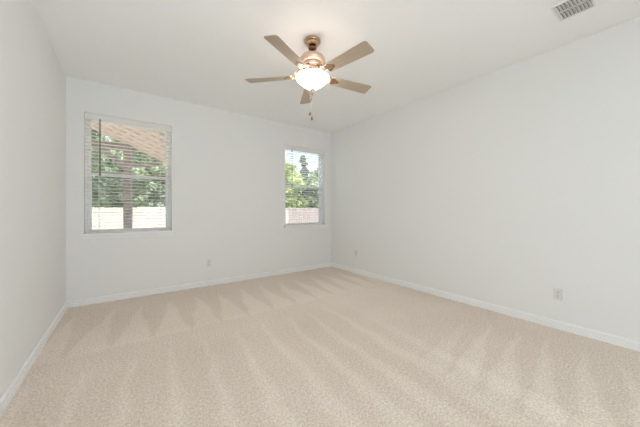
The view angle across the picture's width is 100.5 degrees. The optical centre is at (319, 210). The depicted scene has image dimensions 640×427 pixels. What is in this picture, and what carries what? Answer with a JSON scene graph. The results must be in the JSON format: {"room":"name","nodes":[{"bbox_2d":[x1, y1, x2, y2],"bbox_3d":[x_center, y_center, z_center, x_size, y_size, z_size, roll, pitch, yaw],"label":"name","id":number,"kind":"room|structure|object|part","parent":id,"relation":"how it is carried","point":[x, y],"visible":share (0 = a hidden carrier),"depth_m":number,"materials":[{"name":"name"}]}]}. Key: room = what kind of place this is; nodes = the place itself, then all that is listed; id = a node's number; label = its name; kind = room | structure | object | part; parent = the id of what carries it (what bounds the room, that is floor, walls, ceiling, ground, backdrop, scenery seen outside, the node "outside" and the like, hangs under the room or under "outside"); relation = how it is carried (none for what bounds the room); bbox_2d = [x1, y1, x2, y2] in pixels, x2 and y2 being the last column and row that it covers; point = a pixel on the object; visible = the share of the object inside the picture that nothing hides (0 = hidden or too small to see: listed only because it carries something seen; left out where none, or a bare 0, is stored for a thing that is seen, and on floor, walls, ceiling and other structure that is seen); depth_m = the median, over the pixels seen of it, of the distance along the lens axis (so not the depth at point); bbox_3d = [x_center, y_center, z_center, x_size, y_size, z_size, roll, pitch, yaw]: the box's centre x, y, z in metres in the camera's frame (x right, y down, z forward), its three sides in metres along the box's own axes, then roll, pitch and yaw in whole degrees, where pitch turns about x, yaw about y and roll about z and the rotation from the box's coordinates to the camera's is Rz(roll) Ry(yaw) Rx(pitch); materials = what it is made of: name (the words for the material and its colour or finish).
{"room":"empty bedroom","nodes":[
{"label":"empty bedroom","id":0,"kind":"room"},
{"bbox_2d":[0,0,65,397],"bbox_3d":[-1.443,-0.137,0.818,0.200,2.903,6.016,0,0,-36],"label":"wall","id":1,"kind":"structure","parent":0,"point":[32,76],"depth_m":1.94,"materials":[{"name":"white paint"}]},
{"bbox_2d":[0,302,67,416],"bbox_3d":[-1.351,1.116,0.875,0.016,0.078,5.601,0,0,-36],"label":"baseboard","id":2,"kind":"structure","parent":1,"relation":"attached to","point":[16,382],"depth_m":1.91,"materials":[{"name":"white paint"}]},
{"bbox_2d":[66,76,330,300],"bbox_3d":[-1.446,-0.137,4.403,3.993,2.903,0.200,0,0,-36],"label":"wall","id":3,"kind":"structure","parent":0,"point":[228,168],"depth_m":4.00,"materials":[{"name":"white paint"}]},
{"bbox_2d":[80,119,173,239],"bbox_3d":[-2.530,-0.421,3.569,0.996,1.557,0.233,0,0,-36],"label":"window","id":4,"kind":"structure","parent":3,"relation":"in","point":[85,236],"depth_m":3.49,"materials":[{"name":"white plastic"}]},
{"bbox_3d":[-2.507,0.297,3.536,0.996,0.024,0.153,0,0,-36],"label":"sill","id":5,"kind":"part","parent":4,"relation":"part of","materials":[{"name":"white paint"}]},
{"bbox_2d":[84,112,170,232],"bbox_3d":[-2.516,-0.458,3.549,0.934,1.483,0.082,0,0,-36],"label":"window blind","id":6,"kind":"object","parent":4,"relation":"attached to","point":[91,116],"visible":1,"depth_m":3.50,"materials":[{"name":"white plastic"}]},
{"bbox_3d":[-2.792,-0.442,3.367,0.010,1.425,0.055,0,0,-36],"label":"ladder cord","id":7,"kind":"part","parent":6,"relation":"part of","materials":[{"name":"white fabric"}]},
{"bbox_3d":[-2.524,0.278,3.560,0.928,0.013,0.050,0,0,-36],"label":"rail","id":8,"kind":"part","parent":6,"relation":"part of","materials":[{"name":"white plastic"}]},
{"bbox_3d":[-2.566,-0.105,3.617,0.880,0.748,0.027,0,0,-36],"label":"sash","id":9,"kind":"part","parent":4,"relation":"part of","materials":[{"name":"white plastic"}]},
{"bbox_3d":[-2.583,-0.806,3.641,0.880,0.730,0.025,0,0,-36],"label":"sash","id":10,"kind":"part","parent":4,"relation":"part of","materials":[{"name":"clear glass"}]},
{"bbox_2d":[66,263,330,307],"bbox_3d":[-1.383,1.116,4.315,3.993,0.078,0.016,0,0,-36],"label":"baseboard","id":11,"kind":"structure","parent":3,"relation":"attached to","point":[87,301],"depth_m":3.86,"materials":[{"name":"white paint"}]},
{"bbox_2d":[207,259,210,266],"bbox_3d":[-1.703,0.810,4.088,0.070,0.115,0.009,0,0,-36],"label":"wall outlet","id":12,"kind":"object","parent":3,"relation":"attached to","point":[208,260],"visible":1,"depth_m":4.08,"materials":[{"name":"white plastic"}]},
{"bbox_2d":[284,149,327,229],"bbox_3d":[-0.303,-0.421,5.178,0.964,1.557,0.233,0,0,-36],"label":"window","id":13,"kind":"structure","parent":3,"relation":"in","point":[320,225],"depth_m":5.33,"materials":[{"name":"white plastic"}]},
{"bbox_3d":[-0.355,-0.806,5.250,0.848,0.730,0.025,0,0,-36],"label":"sash","id":14,"kind":"part","parent":13,"relation":"part of","materials":[{"name":"clear glass"}]},
{"bbox_3d":[-0.338,-0.105,5.226,0.848,0.748,0.027,0,0,-36],"label":"sash","id":15,"kind":"part","parent":13,"relation":"part of","materials":[{"name":"white plastic"}]},
{"bbox_2d":[285,145,323,225],"bbox_3d":[-0.288,-0.458,5.158,0.902,1.483,0.082,0,0,-36],"label":"window blind","id":16,"kind":"object","parent":13,"relation":"attached to","point":[305,150],"visible":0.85,"depth_m":5.15,"materials":[{"name":"white plastic"}]},
{"bbox_3d":[-0.293,-0.442,5.171,0.010,1.425,0.055,0,0,-36],"label":"ladder cord","id":17,"kind":"part","parent":16,"relation":"part of","materials":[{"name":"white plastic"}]},
{"bbox_3d":[-0.279,0.297,5.145,0.964,0.024,0.153,0,0,-36],"label":"sill","id":18,"kind":"part","parent":13,"relation":"part of","materials":[{"name":"white paint"}]},
{"bbox_3d":[-0.347,-0.456,5.239,0.906,1.488,0.080,0,0,-36],"label":"frame","id":19,"kind":"part","parent":13,"relation":"part of","materials":[{"name":"white plastic"}]},
{"bbox_2d":[0,267,639,426],"bbox_3d":[0.930,1.155,1.113,3.993,0.004,7.916,0,0,-36],"label":"floor","id":20,"kind":"structure","parent":0,"point":[327,346],"depth_m":2.02,"materials":[{"name":"beige carpet"}]},
{"bbox_2d":[31,0,639,132],"bbox_3d":[0.930,-1.713,1.113,4.393,0.250,8.316,0,0,-36],"label":"ceiling","id":21,"kind":"structure","parent":0,"point":[200,52],"depth_m":2.55,"materials":[{"name":"white paint"}]},
{"bbox_2d":[245,35,373,119],"bbox_3d":[-0.037,-1.214,2.481,1.238,0.749,1.239,0,0,-36],"label":"ceiling fan","id":22,"kind":"object","parent":21,"relation":"hanging from","point":[312,77],"visible":1,"depth_m":2.40,"materials":[{"name":"brown wood"}]},
{"bbox_3d":[-0.480,-1.254,2.550,0.460,0.006,0.132,0,12,9],"label":"blade","id":23,"kind":"part","parent":22,"relation":"part of","materials":[{"name":"brown wood"}]},
{"bbox_3d":[-0.259,-1.254,2.115,0.132,0.006,0.460,13,6,26],"label":"blade","id":24,"kind":"part","parent":22,"relation":"part of","materials":[{"name":"brown wood"}]},
{"bbox_3d":[-0.242,-1.282,2.512,0.206,0.089,0.098,0,0,9],"label":"blade arm","id":25,"kind":"part","parent":22,"relation":"part of","materials":[{"name":"brown metal"}]},
{"bbox_3d":[-0.149,-1.282,2.331,0.098,0.089,0.206,0,0,27],"label":"blade arm","id":26,"kind":"part","parent":22,"relation":"part of","materials":[{"name":"brown metal"}]},
{"bbox_3d":[-0.136,-1.254,2.895,0.132,0.006,0.460,-12,2,-9],"label":"blade","id":27,"kind":"part","parent":22,"relation":"part of","materials":[{"name":"brown wood"}]},
{"bbox_3d":[-0.070,-1.182,2.485,0.305,0.116,0.305,0,0,-36],"label":"lamp shade","id":28,"kind":"part","parent":22,"relation":"part of","materials":[{"name":"white glass"}]},
{"bbox_3d":[0.052,-1.282,2.363,0.206,0.089,0.098,0,0,45],"label":"blade arm","id":29,"kind":"part","parent":22,"relation":"part of","materials":[{"name":"brown metal"}]},
{"bbox_3d":[0.084,-1.282,2.564,0.206,0.089,0.098,0,0,-27],"label":"blade arm","id":30,"kind":"part","parent":22,"relation":"part of","materials":[{"name":"brown metal"}]},
{"bbox_3d":[0.223,-1.254,2.192,0.460,0.006,0.132,0,-12,45],"label":"blade","id":31,"kind":"part","parent":22,"relation":"part of","materials":[{"name":"brown wood"}]},
{"bbox_3d":[0.299,-1.254,2.674,0.460,0.006,0.132,0,-12,-27],"label":"blade","id":32,"kind":"part","parent":22,"relation":"part of","materials":[{"name":"brown wood"}]},
{"bbox_2d":[551,0,595,20],"bbox_3d":[1.971,-1.580,2.074,0.250,0.017,0.214,0,0,-36],"label":"ceiling vent","id":33,"kind":"object","parent":21,"relation":"in","point":[566,9],"visible":1,"depth_m":2.08,"materials":[{"name":"white metal"}]},
{"bbox_2d":[331,17,639,341],"bbox_3d":[1.956,-0.137,3.273,0.200,2.903,6.016,0,0,-36],"label":"wall","id":34,"kind":"structure","parent":0,"point":[508,186],"depth_m":2.87,"materials":[{"name":"white paint"}]},
{"bbox_2d":[331,263,639,351],"bbox_3d":[1.873,1.116,3.204,0.016,0.078,5.601,0,0,-36],"label":"baseboard","id":35,"kind":"structure","parent":34,"relation":"attached to","point":[597,335],"depth_m":2.86,"materials":[{"name":"white paint"}]},
{"bbox_2d":[553,287,562,300],"bbox_3d":[2.317,0.815,2.594,0.009,0.115,0.070,0,0,-36],"label":"wall outlet","id":36,"kind":"object","parent":34,"relation":"attached to","point":[557,292],"visible":1,"depth_m":2.59,"materials":[{"name":"white plastic"}]},
{"label":"outside","id":37,"kind":"structure","parent":0,"visible":0},
{"bbox_3d":[-10.622,1.525,24.955,52.000,0.380,37.100,0,0,-36],"label":"lawn","id":38,"kind":"structure","parent":37,"visible":0},
{"bbox_2d":[91,130,113,207],"bbox_3d":[-12.153,-1.962,12.631,3.796,7.462,3.761,0,0,-36],"label":"leafy tree","id":39,"kind":"object","parent":38,"relation":"on","point":[102,191],"visible":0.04,"depth_m":13.16,"materials":[{"name":"green plant"}]},
{"bbox_2d":[93,136,149,223],"bbox_3d":[-13.253,-2.808,18.020,3.653,9.153,3.780,0,0,-36],"label":"evergreen tree","id":40,"kind":"object","parent":38,"relation":"on","point":[114,179],"visible":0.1,"depth_m":16.78,"materials":[{"name":"green plant"}]},
{"bbox_2d":[93,134,160,207],"bbox_3d":[-15.859,-3.960,22.982,6.657,11.454,7.547,0,0,-6],"label":"leafy tree","id":41,"kind":"object","parent":38,"relation":"on","point":[114,167],"visible":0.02,"depth_m":20.57,"materials":[{"name":"green plant"}]},
{"bbox_2d":[118,149,165,225],"bbox_3d":[-8.949,-1.658,15.094,4.127,6.854,3.736,0,0,-36],"label":"leafy tree","id":42,"kind":"object","parent":38,"relation":"on","point":[141,203],"visible":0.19,"depth_m":13.87,"materials":[{"name":"green plant"}]},
{"bbox_2d":[92,207,318,229],"bbox_3d":[-3.906,0.791,14.251,24.445,1.888,0.157,0,0,-36],"label":"fence","id":43,"kind":"object","parent":38,"relation":"on","point":[137,221],"visible":0.06,"depth_m":11.48,"materials":[{"name":"white wood"}]},
{"bbox_3d":[-8.794,0.786,10.639,2.436,1.817,0.025,0,0,-36],"label":"panel","id":44,"kind":"part","parent":43,"relation":"part of","materials":[{"name":"white plastic"}]},
{"bbox_3d":[-6.816,0.771,12.067,2.436,1.848,0.025,0,0,-36],"label":"panel","id":45,"kind":"part","parent":43,"relation":"part of","materials":[{"name":"white plastic"}]},
{"bbox_3d":[-2.860,0.787,14.925,2.436,1.817,0.024,0,0,-36],"label":"panel","id":46,"kind":"part","parent":43,"relation":"part of","materials":[{"name":"white plastic"}]},
{"bbox_3d":[-0.885,0.771,16.351,2.428,1.848,0.024,0,0,-36],"label":"panel","id":47,"kind":"part","parent":43,"relation":"part of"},
{"bbox_2d":[285,159,308,207],"bbox_3d":[-2.915,-0.955,19.410,3.943,5.451,3.945,0,0,-36],"label":"leafy tree","id":48,"kind":"object","parent":38,"relation":"on","point":[301,204],"visible":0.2,"depth_m":18.79,"materials":[{"name":"green plant"}]},
{"bbox_2d":[295,156,309,197],"bbox_3d":[-1.745,-1.808,25.640,3.090,7.153,3.278,0,0,7],"label":"evergreen tree","id":49,"kind":"object","parent":38,"relation":"on","point":[301,161],"visible":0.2,"depth_m":25.50,"materials":[{"name":"green plant"}]},
{"bbox_2d":[304,167,318,207],"bbox_3d":[0.428,-0.904,21.510,3.861,5.349,3.904,0,0,-36],"label":"leafy tree","id":50,"kind":"object","parent":38,"relation":"on","point":[313,202],"visible":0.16,"depth_m":20.71,"materials":[{"name":"green plant"}]},
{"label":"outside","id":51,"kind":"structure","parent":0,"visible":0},
{"bbox_3d":[1.229,1.445,8.546,52.000,0.220,3.384,0,0,-36],"label":"patio slab","id":52,"kind":"object","parent":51,"visible":0},
{"bbox_2d":[91,121,165,228],"bbox_3d":[-5.023,-0.486,3.539,6.500,3.641,2.549,0,0,-36],"label":"patio cover","id":53,"kind":"object","parent":52,"relation":"on","point":[127,207],"visible":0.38,"depth_m":5.51,"materials":[{"name":"beige wood"}]},
{"bbox_3d":[-4.096,0.004,5.676,0.160,2.660,0.160,0,0,-36],"label":"post","id":54,"kind":"part","parent":53,"relation":"part of","materials":[{"name":"white wood"}]}
]}

